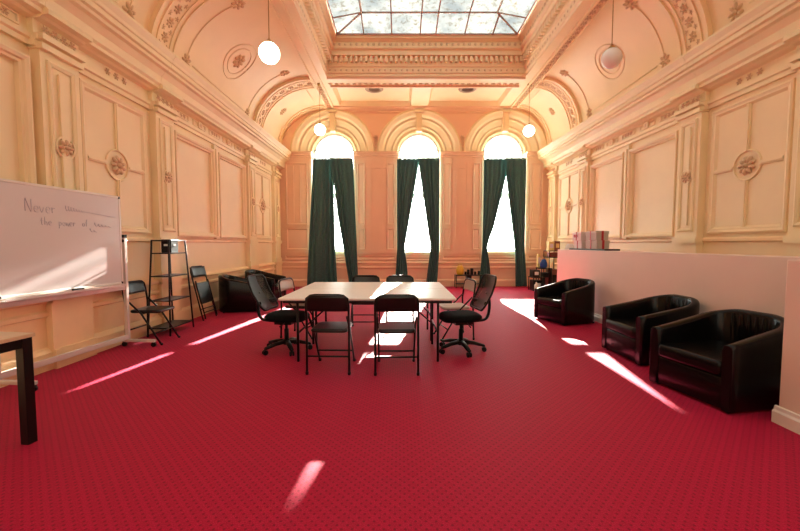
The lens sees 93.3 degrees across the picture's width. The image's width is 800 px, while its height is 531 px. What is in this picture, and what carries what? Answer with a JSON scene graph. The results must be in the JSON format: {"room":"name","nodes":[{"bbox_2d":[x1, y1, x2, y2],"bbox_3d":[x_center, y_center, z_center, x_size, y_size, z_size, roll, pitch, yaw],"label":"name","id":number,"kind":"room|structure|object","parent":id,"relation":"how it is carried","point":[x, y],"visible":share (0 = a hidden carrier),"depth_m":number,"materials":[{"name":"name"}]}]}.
{"room":"community hall","nodes":[
{"label":"community hall","id":0,"kind":"room"},
{"bbox_2d":[0,31,271,300],"bbox_3d":[-3.985,-1.833,4.052,0.250,5.900,16.800,0,3,0],"label":"wall","id":1,"kind":"structure","parent":0,"point":[193,163],"depth_m":5.66,"materials":[{"name":"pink paint"}]},
{"bbox_2d":[0,2,271,238],"bbox_3d":[-3.818,-1.554,6.087,0.096,2.210,10.310,0,3,0],"label":"trim","id":2,"kind":"structure","parent":1,"relation":"attached to","point":[21,61],"depth_m":5.26,"materials":[{"name":"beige paint"}]},
{"bbox_2d":[0,6,279,211],"bbox_3d":[-3.770,-1.912,5.150,0.160,1.358,13.254,0,3,0],"label":"trim","id":3,"kind":"structure","parent":1,"relation":"attached to","point":[117,163],"depth_m":5.08,"materials":[{"name":"paint"}]},
{"bbox_2d":[0,237,282,387],"bbox_3d":[-3.785,0.323,5.327,0.150,1.450,13.500,0,3,0],"label":"wainscoting","id":4,"kind":"structure","parent":1,"relation":"attached to","point":[61,326],"depth_m":4.72,"materials":[{"name":"paint"}]},
{"bbox_2d":[0,0,290,175],"bbox_3d":[-3.623,-2.772,5.151,0.474,0.850,13.500,0,3,0],"label":"trim","id":5,"kind":"structure","parent":1,"relation":"attached to","point":[102,32],"depth_m":5.24,"materials":[{"name":"beige paint"}]},
{"bbox_2d":[27,32,281,294],"bbox_3d":[-3.770,-1.112,5.195,0.180,2.730,13.360,0,3,0],"label":"pilasters","id":6,"kind":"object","parent":1,"relation":"attached to","point":[54,75],"depth_m":4.37,"materials":[{"name":"beige paint"}]},
{"bbox_2d":[0,286,799,530],"bbox_3d":[0.440,1.173,4.199,9.200,0.120,16.850,0,3,0],"label":"floor","id":7,"kind":"structure","parent":0,"point":[549,427],"depth_m":2.60,"materials":[{"name":"red carpet"}]},
{"bbox_2d":[0,332,37,444],"bbox_3d":[-2.951,0.869,1.883,0.800,0.750,1.500,0,3,6],"label":"desk","id":8,"kind":"object","parent":7,"relation":"on","point":[21,342],"visible":1,"depth_m":2.53,"materials":[{"name":"brown wood"}]},
{"bbox_2d":[0,178,156,390],"bbox_3d":[-3.493,0.134,4.170,0.465,1.952,1.575,0,3,4],"label":"whiteboard","id":9,"kind":"object","parent":7,"relation":"on","point":[53,240],"visible":0.97,"depth_m":4.03,"materials":[{"name":"white plastic"}]},
{"bbox_2d":[0,284,126,301],"bbox_3d":[-3.609,0.286,4.173,0.075,0.025,1.395,0,3,4],"label":"tray","id":10,"kind":"object","parent":9,"relation":"on","point":[100,287],"depth_m":4.01,"materials":[{"name":"silver metal"}]},
{"bbox_2d":[121,280,179,344],"bbox_3d":[-3.449,0.634,5.234,0.550,0.850,0.474,0,3,0],"label":"folding chair","id":11,"kind":"object","parent":7,"relation":"on","point":[136,286],"visible":0.77,"depth_m":5.24,"materials":[{"name":"black metal"}]},
{"bbox_2d":[148,240,193,335],"bbox_3d":[-3.530,0.315,5.807,0.355,1.412,0.645,0,3,0],"label":"ladder shelf","id":12,"kind":"object","parent":7,"relation":"on","point":[175,323],"visible":0.91,"depth_m":5.67,"materials":[{"name":"black metal"}]},
{"bbox_2d":[161,239,177,252],"bbox_3d":[-3.528,-0.298,5.790,0.154,0.200,0.194,0,3,0],"label":"equipment case","id":13,"kind":"object","parent":12,"relation":"on","point":[164,244],"visible":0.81,"depth_m":5.70,"materials":[{"name":"black plastic"}]},
{"bbox_2d":[190,265,217,320],"bbox_3d":[-3.553,0.484,6.842,0.285,0.960,0.464,0,3,2],"label":"folding chair","id":14,"kind":"object","parent":7,"relation":"on","point":[204,291],"visible":1,"depth_m":6.79,"materials":[{"name":"black metal"}]},
{"bbox_2d":[218,274,256,312],"bbox_3d":[-3.258,0.542,7.764,0.804,0.735,0.761,-1,3,-14],"label":"armchair","id":15,"kind":"object","parent":7,"relation":"on","point":[235,295],"visible":0.65,"depth_m":7.40,"materials":[{"name":"black leather"}]},
{"bbox_2d":[245,269,285,299],"bbox_3d":[-3.258,0.466,9.091,0.804,0.735,0.761,0,3,4],"label":"armchair","id":16,"kind":"object","parent":7,"relation":"on","point":[272,279],"visible":0.34,"depth_m":9.00,"materials":[{"name":"black leather"}]},
{"bbox_2d":[247,274,312,355],"bbox_3d":[-1.504,0.596,4.814,0.760,0.962,0.594,0,3,8],"label":"office chair","id":17,"kind":"object","parent":7,"relation":"on","point":[265,299],"visible":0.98,"depth_m":4.77,"materials":[{"name":"black plastic"}]},
{"bbox_2d":[278,277,317,338],"bbox_3d":[-1.469,0.614,5.594,0.550,0.850,0.474,1,3,10],"label":"folding chair","id":18,"kind":"object","parent":7,"relation":"on","point":[285,283],"visible":0.66,"depth_m":5.51,"materials":[{"name":"black metal"}]},
{"bbox_2d":[307,159,336,284],"bbox_3d":[-2.462,-1.326,11.812,0.968,3.955,0.105,0,3,0],"label":"curtain","id":19,"kind":"object","parent":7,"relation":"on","point":[321,254],"visible":0.97,"depth_m":11.82,"materials":[{"name":"green fabric"}]},
{"bbox_2d":[305,294,355,374],"bbox_3d":[-0.737,0.699,4.093,0.474,0.850,0.550,0,3,2],"label":"folding chair","id":20,"kind":"object","parent":7,"relation":"on","point":[313,302],"visible":1,"depth_m":3.89,"materials":[{"name":"black metal"}]},
{"bbox_2d":[350,275,379,332],"bbox_3d":[-0.555,0.592,5.972,0.474,0.850,0.550,0,3,0],"label":"folding chair","id":21,"kind":"object","parent":7,"relation":"on","point":[357,278],"visible":0.42,"depth_m":6.17,"materials":[{"name":"black metal"}]},
{"bbox_2d":[278,289,456,361],"bbox_3d":[-0.367,0.711,4.706,2.005,0.745,0.935,0,3,0],"label":"folding table","id":22,"kind":"object","parent":7,"relation":"on","point":[431,296],"visible":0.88,"depth_m":4.53,"materials":[{"name":"white laminate"}]},
{"bbox_2d":[300,282,445,340],"bbox_3d":[-0.367,0.659,5.612,2.005,0.745,0.870,0,3,0],"label":"folding table","id":23,"kind":"object","parent":7,"relation":"on","point":[316,285],"visible":0.57,"depth_m":5.51,"materials":[{"name":"white laminate"}]},
{"bbox_2d":[374,294,419,375],"bbox_3d":[-0.037,0.701,4.068,0.474,0.850,0.550,0,3,-1],"label":"folding chair","id":24,"kind":"object","parent":7,"relation":"on","point":[385,302],"visible":1,"depth_m":3.86,"materials":[{"name":"black metal"}]},
{"bbox_2d":[386,275,413,323],"bbox_3d":[0.000,0.592,5.972,0.474,0.850,0.550,0,3,0],"label":"folding chair","id":25,"kind":"object","parent":7,"relation":"on","point":[391,278],"visible":0.44,"depth_m":6.18,"materials":[{"name":"black metal"}]},
{"bbox_2d":[396,159,418,274],"bbox_3d":[0.221,-1.326,11.813,0.765,3.956,0.098,0,3,0],"label":"curtain","id":26,"kind":"object","parent":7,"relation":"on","point":[407,169],"visible":0.91,"depth_m":11.77,"materials":[{"name":"green fabric"}]},
{"bbox_2d":[433,278,476,340],"bbox_3d":[0.799,0.619,5.494,0.550,0.850,0.474,-1,3,-10],"label":"folding chair","id":27,"kind":"object","parent":7,"relation":"on","point":[469,284],"visible":0.9,"depth_m":5.41,"materials":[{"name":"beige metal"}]},
{"bbox_2d":[439,274,496,357],"bbox_3d":[0.826,0.600,4.749,0.729,0.961,0.594,-1,3,-11],"label":"office chair","id":28,"kind":"object","parent":7,"relation":"on","point":[483,294],"visible":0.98,"depth_m":4.74,"materials":[{"name":"black plastic"}]},
{"bbox_2d":[454,274,482,287],"bbox_3d":[2.120,0.485,11.707,0.822,0.400,0.322,0,3,0],"label":"rack","id":29,"kind":"object","parent":7,"relation":"on","point":[480,275],"visible":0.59,"depth_m":11.55,"materials":[{"name":"black metal"}]},
{"bbox_2d":[456,264,463,274],"bbox_3d":[1.861,0.112,11.685,0.238,0.344,0.150,0,3,0],"label":"bag","id":30,"kind":"object","parent":29,"relation":"on","point":[460,270],"visible":1,"depth_m":11.63,"materials":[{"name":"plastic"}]},
{"bbox_2d":[479,159,505,282],"bbox_3d":[2.902,-1.326,11.814,0.812,3.955,0.101,0,3,0],"label":"curtain","id":31,"kind":"object","parent":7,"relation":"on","point":[494,169],"visible":0.92,"depth_m":11.76,"materials":[{"name":"green fabric"}]},
{"bbox_2d":[530,280,542,290],"bbox_3d":[3.960,0.575,10.998,0.260,0.300,0.324,0,3,0],"label":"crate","id":32,"kind":"object","parent":7,"relation":"on","point":[531,281],"visible":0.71,"depth_m":10.87,"materials":[{"name":"black plastic"}]},
{"bbox_2d":[528,250,556,290],"bbox_3d":[4.180,0.146,10.976,0.760,1.160,0.440,0,3,0],"label":"stand","id":33,"kind":"object","parent":7,"relation":"on","point":[549,257],"visible":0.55,"depth_m":10.78,"materials":[{"name":"black wood"}]},
{"bbox_2d":[530,269,539,276],"bbox_3d":[3.915,0.225,10.979,0.190,0.200,0.324,0,3,0],"label":"crate","id":34,"kind":"object","parent":33,"relation":"on","point":[533,272],"visible":1,"depth_m":10.82,"materials":[{"name":"black plastic"}]},
{"bbox_2d":[537,254,539,267],"bbox_3d":[4.055,-0.141,11.078,0.056,0.400,0.124,0,3,0],"label":"carton","id":35,"kind":"object","parent":33,"relation":"on","point":[538,255],"visible":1,"depth_m":11.03,"materials":[{"name":"yellow cardboard"}]},
{"bbox_2d":[540,259,547,267],"bbox_3d":[4.132,-0.054,10.849,0.208,0.250,0.153,0,3,0],"label":"bag","id":36,"kind":"object","parent":33,"relation":"on","point":[543,264],"visible":1,"depth_m":10.80,"materials":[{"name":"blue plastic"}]},
{"bbox_2d":[546,241,553,250],"bbox_3d":[4.320,-0.559,10.854,0.156,0.260,0.204,0,3,0],"label":"carton","id":37,"kind":"object","parent":33,"relation":"on","point":[550,244],"visible":1,"depth_m":10.76,"materials":[{"name":"yellow"}]},
{"bbox_2d":[547,252,557,256],"bbox_3d":[4.390,-0.315,10.868,0.260,0.130,0.204,0,3,0],"label":"carton","id":38,"kind":"object","parent":33,"relation":"on","point":[552,254],"visible":0.82,"depth_m":10.77,"materials":[{"name":"red cardboard"}]},
{"bbox_2d":[554,241,559,250],"bbox_3d":[4.485,-0.564,10.854,0.150,0.270,0.204,0,3,0],"label":"carton","id":39,"kind":"object","parent":33,"relation":"on","point":[556,243],"visible":0.73,"depth_m":10.75,"materials":[{"name":"brown"}]},
{"bbox_2d":[540,272,548,284],"bbox_3d":[4.210,0.465,10.992,0.150,0.520,0.324,0,3,0],"label":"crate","id":40,"kind":"object","parent":7,"relation":"on","point":[544,274],"visible":0.54,"depth_m":10.83,"materials":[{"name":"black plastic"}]},
{"bbox_2d":[547,269,556,283],"bbox_3d":[4.430,0.415,10.989,0.200,0.620,0.324,0,3,0],"label":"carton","id":41,"kind":"object","parent":7,"relation":"on","point":[554,271],"visible":0.33,"depth_m":10.82,"materials":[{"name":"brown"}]},
{"bbox_2d":[534,278,594,325],"bbox_3d":[2.928,0.606,6.644,0.804,0.735,0.761,-1,3,-19],"label":"armchair","id":42,"kind":"object","parent":7,"relation":"on","point":[571,301],"visible":1,"depth_m":6.36,"materials":[{"name":"black leather"}]},
{"bbox_2d":[537,295,560,307],"bbox_3d":[2.876,0.627,6.628,0.694,0.125,0.592,-1,3,-19],"label":"seat cushion","id":43,"kind":"object","parent":42,"relation":"on","point":[548,301],"depth_m":6.57,"materials":[{"name":"black leather"}]},
{"bbox_2d":[601,294,699,365],"bbox_3d":[3.008,0.727,4.519,0.804,0.735,0.761,0,3,-1],"label":"armchair","id":44,"kind":"object","parent":7,"relation":"on","point":[626,326],"visible":0.7,"depth_m":4.47,"materials":[{"name":"black leather"}]},
{"bbox_2d":[606,318,635,338],"bbox_3d":[2.953,0.747,4.519,0.694,0.125,0.592,0,3,-1],"label":"seat cushion","id":45,"kind":"object","parent":44,"relation":"on","point":[624,327],"depth_m":4.53,"materials":[{"name":"black leather"}]},
{"bbox_2d":[649,309,783,413],"bbox_3d":[2.893,0.791,3.390,0.804,0.735,0.761,-1,3,-11],"label":"armchair","id":46,"kind":"object","parent":7,"relation":"on","point":[730,360],"visible":0.87,"depth_m":3.23,"materials":[{"name":"black leather"}]},
{"bbox_2d":[658,340,729,374],"bbox_3d":[2.839,0.812,3.381,0.694,0.125,0.592,-1,3,-11],"label":"seat cushion","id":47,"kind":"object","parent":46,"relation":"on","point":[702,356],"depth_m":3.36,"materials":[{"name":"black leather"}]},
{"bbox_2d":[279,110,548,260],"bbox_3d":[0.440,-2.347,12.186,9.100,6.000,0.500,0,3,0],"label":"wall","id":48,"kind":"structure","parent":0,"point":[375,122],"depth_m":11.95,"materials":[{"name":"paint"}]},
{"bbox_2d":[114,0,333,143],"bbox_3d":[-2.935,-3.866,5.093,1.770,1.400,13.510,0,3,0],"label":"trim","id":49,"kind":"structure","parent":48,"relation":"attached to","point":[160,15],"depth_m":7.38,"materials":[{"name":"paint"}]},
{"bbox_2d":[290,108,374,153],"bbox_3d":[-2.115,-4.241,12.028,2.660,1.360,0.600,0,3,0],"label":"trim","id":50,"kind":"structure","parent":48,"relation":"attached to","point":[346,124],"depth_m":11.89,"materials":[{"name":"beige paint"}]},
{"bbox_2d":[311,134,353,254],"bbox_3d":[-2.115,-2.276,11.992,1.440,3.880,0.645,0,3,0],"label":"window","id":51,"kind":"structure","parent":48,"relation":"in","point":[332,142],"depth_m":12.18,"materials":[{"name":"white glass"}]},
{"bbox_2d":[330,158,357,281],"bbox_3d":[-1.723,-1.321,11.723,0.842,3.956,0.099,0,3,0],"label":"curtain","id":52,"kind":"object","parent":51,"relation":"hanging from","point":[342,170],"visible":0.97,"depth_m":11.69,"materials":[{"name":"green fabric"}]},
{"bbox_2d":[282,261,545,285],"bbox_3d":[0.440,0.266,12.041,8.400,0.800,0.088,0,3,0],"label":"baseboard","id":53,"kind":"structure","parent":48,"relation":"attached to","point":[504,271],"depth_m":12.03,"materials":[{"name":"paint"}]},
{"bbox_2d":[281,77,546,260],"bbox_3d":[0.445,-2.481,10.841,8.390,4.780,2.170,0,3,0],"label":"trim","id":54,"kind":"structure","parent":48,"relation":"attached to","point":[375,167],"depth_m":11.90,"materials":[{"name":"paint"}]},
{"bbox_2d":[396,134,440,254],"bbox_3d":[0.600,-2.276,11.992,1.440,3.880,0.645,0,3,0],"label":"window","id":55,"kind":"structure","parent":48,"relation":"in","point":[416,142],"depth_m":12.18,"materials":[{"name":"white glass"}]},
{"bbox_2d":[418,158,439,281],"bbox_3d":[0.892,-1.321,11.722,0.673,3.956,0.102,0,3,0],"label":"curtain","id":56,"kind":"object","parent":55,"relation":"hanging from","point":[429,168],"visible":0.96,"depth_m":11.69,"materials":[{"name":"green fabric"}]},
{"bbox_2d":[377,108,461,153],"bbox_3d":[0.600,-4.241,12.028,2.660,1.360,0.600,0,3,0],"label":"trim","id":57,"kind":"structure","parent":48,"relation":"attached to","point":[432,124],"depth_m":11.90,"materials":[{"name":"beige paint"}]},
{"bbox_2d":[328,83,517,148],"bbox_3d":[0.636,-4.242,10.908,5.068,1.261,1.817,0,3,0],"label":"trim","id":58,"kind":"structure","parent":48,"relation":"attached to","point":[375,138],"depth_m":10.04,"materials":[{"name":"paint"}]},
{"bbox_2d":[481,134,527,254],"bbox_3d":[3.310,-2.276,11.992,1.440,3.880,0.645,0,3,0],"label":"window","id":59,"kind":"structure","parent":48,"relation":"in","point":[500,142],"depth_m":12.18,"materials":[{"name":"white glass"}]},
{"bbox_2d":[506,158,526,285],"bbox_3d":[3.620,-1.321,11.726,0.722,3.955,0.095,0,3,0],"label":"curtain","id":60,"kind":"object","parent":59,"relation":"hanging from","point":[515,167],"visible":1,"depth_m":11.69,"materials":[{"name":"green fabric"}]},
{"bbox_2d":[463,108,546,154],"bbox_3d":[3.310,-4.241,12.028,2.660,1.360,0.600,0,3,0],"label":"trim","id":61,"kind":"structure","parent":48,"relation":"attached to","point":[493,123],"depth_m":11.90,"materials":[{"name":"beige paint"}]},
{"bbox_2d":[510,0,753,144],"bbox_3d":[4.055,-3.866,5.093,1.290,1.400,13.510,0,3,0],"label":"trim","id":62,"kind":"structure","parent":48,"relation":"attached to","point":[700,15],"depth_m":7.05,"materials":[{"name":"paint"}]},
{"bbox_2d":[112,0,762,141],"bbox_3d":[0.440,-3.849,3.822,8.480,1.510,16.070,0,3,0],"label":"ceiling","id":63,"kind":"structure","parent":0,"point":[633,34],"depth_m":7.97,"materials":[{"name":"paint"}]},
{"bbox_2d":[259,0,279,64],"bbox_3d":[-1.930,-3.779,5.544,0.300,1.585,0.300,0,3,0],"label":"pendant lamp","id":64,"kind":"object","parent":63,"relation":"hanging from","point":[269,53],"visible":1,"depth_m":5.49,"materials":[{"name":"white glass"}]},
{"bbox_2d":[314,83,325,135],"bbox_3d":[-2.140,-4.155,10.080,0.300,1.350,0.300,0,3,0],"label":"pendant lamp","id":65,"kind":"object","parent":63,"relation":"hanging from","point":[319,129],"visible":0.99,"depth_m":10.02,"materials":[{"name":"white glass"}]},
{"bbox_2d":[365,88,382,92],"bbox_3d":[-0.730,-4.978,10.684,0.520,0.035,0.520,0,3,0],"label":"ceiling vent","id":66,"kind":"object","parent":63,"relation":"in","point":[371,90],"visible":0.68,"depth_m":10.73,"materials":[{"name":"beige metal"}]},
{"bbox_2d":[369,88,379,91],"bbox_3d":[-0.730,-4.985,10.684,0.330,0.018,0.330,0,3,0],"label":"grille","id":67,"kind":"object","parent":66,"relation":"attached to","point":[370,89],"depth_m":10.71,"materials":[{"name":"brown metal"}]},
{"bbox_2d":[293,0,582,75],"bbox_3d":[0.665,-4.865,3.154,5.070,0.855,12.850,0,3,0],"label":"trim","id":68,"kind":"structure","parent":63,"relation":"attached to","point":[337,57],"depth_m":9.35,"materials":[{"name":"paint"}]},
{"bbox_2d":[326,0,536,34],"bbox_3d":[0.665,-5.352,3.126,4.428,0.164,12.208,0,3,0],"label":"window","id":69,"kind":"structure","parent":68,"relation":"attached to","point":[349,17],"depth_m":8.65,"materials":[{"name":"clear glass"}]},
{"bbox_2d":[458,88,476,92],"bbox_3d":[1.910,-4.978,10.684,0.520,0.035,0.520,0,3,0],"label":"ceiling vent","id":70,"kind":"object","parent":63,"relation":"in","point":[462,90],"visible":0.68,"depth_m":10.73,"materials":[{"name":"beige"}]},
{"bbox_2d":[462,88,472,91],"bbox_3d":[1.910,-4.985,10.684,0.330,0.018,0.330,0,3,0],"label":"grille","id":71,"kind":"object","parent":70,"relation":"attached to","point":[463,89],"depth_m":10.71,"materials":[{"name":"brown metal"}]},
{"bbox_2d":[523,83,534,136],"bbox_3d":[3.450,-4.140,10.081,0.300,1.380,0.300,0,3,0],"label":"pendant lamp","id":72,"kind":"object","parent":63,"relation":"hanging from","point":[529,130],"visible":0.99,"depth_m":10.03,"materials":[{"name":"white glass"}]},
{"bbox_2d":[601,0,622,68],"bbox_3d":[3.290,-3.831,5.842,0.300,1.515,0.300,0,3,0],"label":"pendant lamp","id":73,"kind":"object","parent":63,"relation":"hanging from","point":[611,58],"visible":1,"depth_m":5.80,"materials":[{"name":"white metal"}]},
{"bbox_2d":[557,72,796,255],"bbox_3d":[4.865,-1.833,4.052,0.250,5.900,16.800,0,3,0],"label":"wall","id":74,"kind":"structure","parent":0,"point":[653,166],"depth_m":5.61,"materials":[{"name":"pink paint"}]},
{"bbox_2d":[549,67,762,210],"bbox_3d":[4.650,-1.912,5.150,0.160,1.358,13.254,0,3,0],"label":"trim","id":75,"kind":"structure","parent":74,"relation":"attached to","point":[746,165],"depth_m":5.26,"materials":[{"name":"paint"}]},
{"bbox_2d":[547,236,782,268],"bbox_3d":[4.665,0.323,5.327,0.150,1.450,13.500,0,3,0],"label":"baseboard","id":76,"kind":"structure","parent":74,"relation":"attached to","point":[754,238],"depth_m":5.65,"materials":[{"name":"paint"}]},
{"bbox_2d":[537,0,799,175],"bbox_3d":[4.503,-2.772,5.151,0.474,0.850,13.500,0,3,0],"label":"trim","id":77,"kind":"structure","parent":74,"relation":"attached to","point":[766,35],"depth_m":5.63,"materials":[{"name":"beige paint"}]},
{"bbox_2d":[546,53,799,261],"bbox_3d":[4.650,-1.112,5.195,0.180,2.730,13.360,0,3,0],"label":"trim","id":78,"kind":"structure","parent":74,"relation":"attached to","point":[693,125],"depth_m":5.98,"materials":[{"name":"beige paint"}]},
{"bbox_2d":[557,78,795,238],"bbox_3d":[4.698,-1.554,6.087,0.096,2.210,10.310,0,3,0],"label":"trim","id":79,"kind":"structure","parent":74,"relation":"attached to","point":[628,156],"depth_m":5.69,"materials":[{"name":"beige paint"}]},
{"bbox_2d":[557,249,799,414],"bbox_3d":[3.290,0.610,2.178,0.860,1.235,12.280,0,3,0],"label":"wall partition","id":80,"kind":"structure","parent":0,"point":[770,284],"depth_m":4.18,"materials":[{"name":"paint"}]},
{"bbox_2d":[565,244,573,248],"bbox_3d":[3.580,-0.401,7.976,0.199,0.120,0.299,-1,3,-17],"label":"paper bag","id":81,"kind":"object","parent":80,"relation":"on","point":[567,246],"visible":0.77,"depth_m":7.90,"materials":[{"name":"paper"}]},
{"bbox_2d":[569,248,619,250],"bbox_3d":[3.585,-0.301,7.044,0.260,0.027,1.340,0,3,0],"label":"tray","id":82,"kind":"object","parent":80,"relation":"on","point":[569,248],"visible":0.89,"depth_m":6.58,"materials":[{"name":"black plastic"}]},
{"bbox_2d":[574,241,585,248],"bbox_3d":[3.585,-0.404,7.409,0.218,0.168,0.328,0,3,0],"label":"gift box","id":83,"kind":"object","parent":82,"relation":"on","point":[577,244],"visible":0.5,"depth_m":7.29,"materials":[{"name":"white"}]},
{"bbox_2d":[572,232,589,240],"bbox_3d":[3.575,-0.573,7.419,0.267,0.168,0.368,0,3,0],"label":"gift box","id":84,"kind":"object","parent":83,"relation":"on","point":[577,236],"visible":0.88,"depth_m":7.30,"materials":[{"name":"white"}]},
{"bbox_2d":[585,240,609,248],"bbox_3d":[3.585,-0.373,6.870,0.238,0.168,0.418,0,3,0],"label":"gift box","id":85,"kind":"object","parent":82,"relation":"on","point":[592,244],"visible":0.84,"depth_m":6.67,"materials":[{"name":"beige"}]},
{"bbox_2d":[585,231,608,239],"bbox_3d":[3.585,-0.542,6.880,0.238,0.168,0.398,0,3,0],"label":"gift box","id":86,"kind":"object","parent":85,"relation":"on","point":[590,235],"visible":0.91,"depth_m":6.69,"materials":[{"name":"beige"}]},
{"bbox_2d":[594,313,799,434],"bbox_3d":[3.141,1.161,2.215,0.618,0.130,12.270,0,3,0],"label":"baseboard","id":87,"kind":"structure","parent":80,"relation":"attached to","point":[790,420],"depth_m":2.78,"materials":[{"name":"white paint"}]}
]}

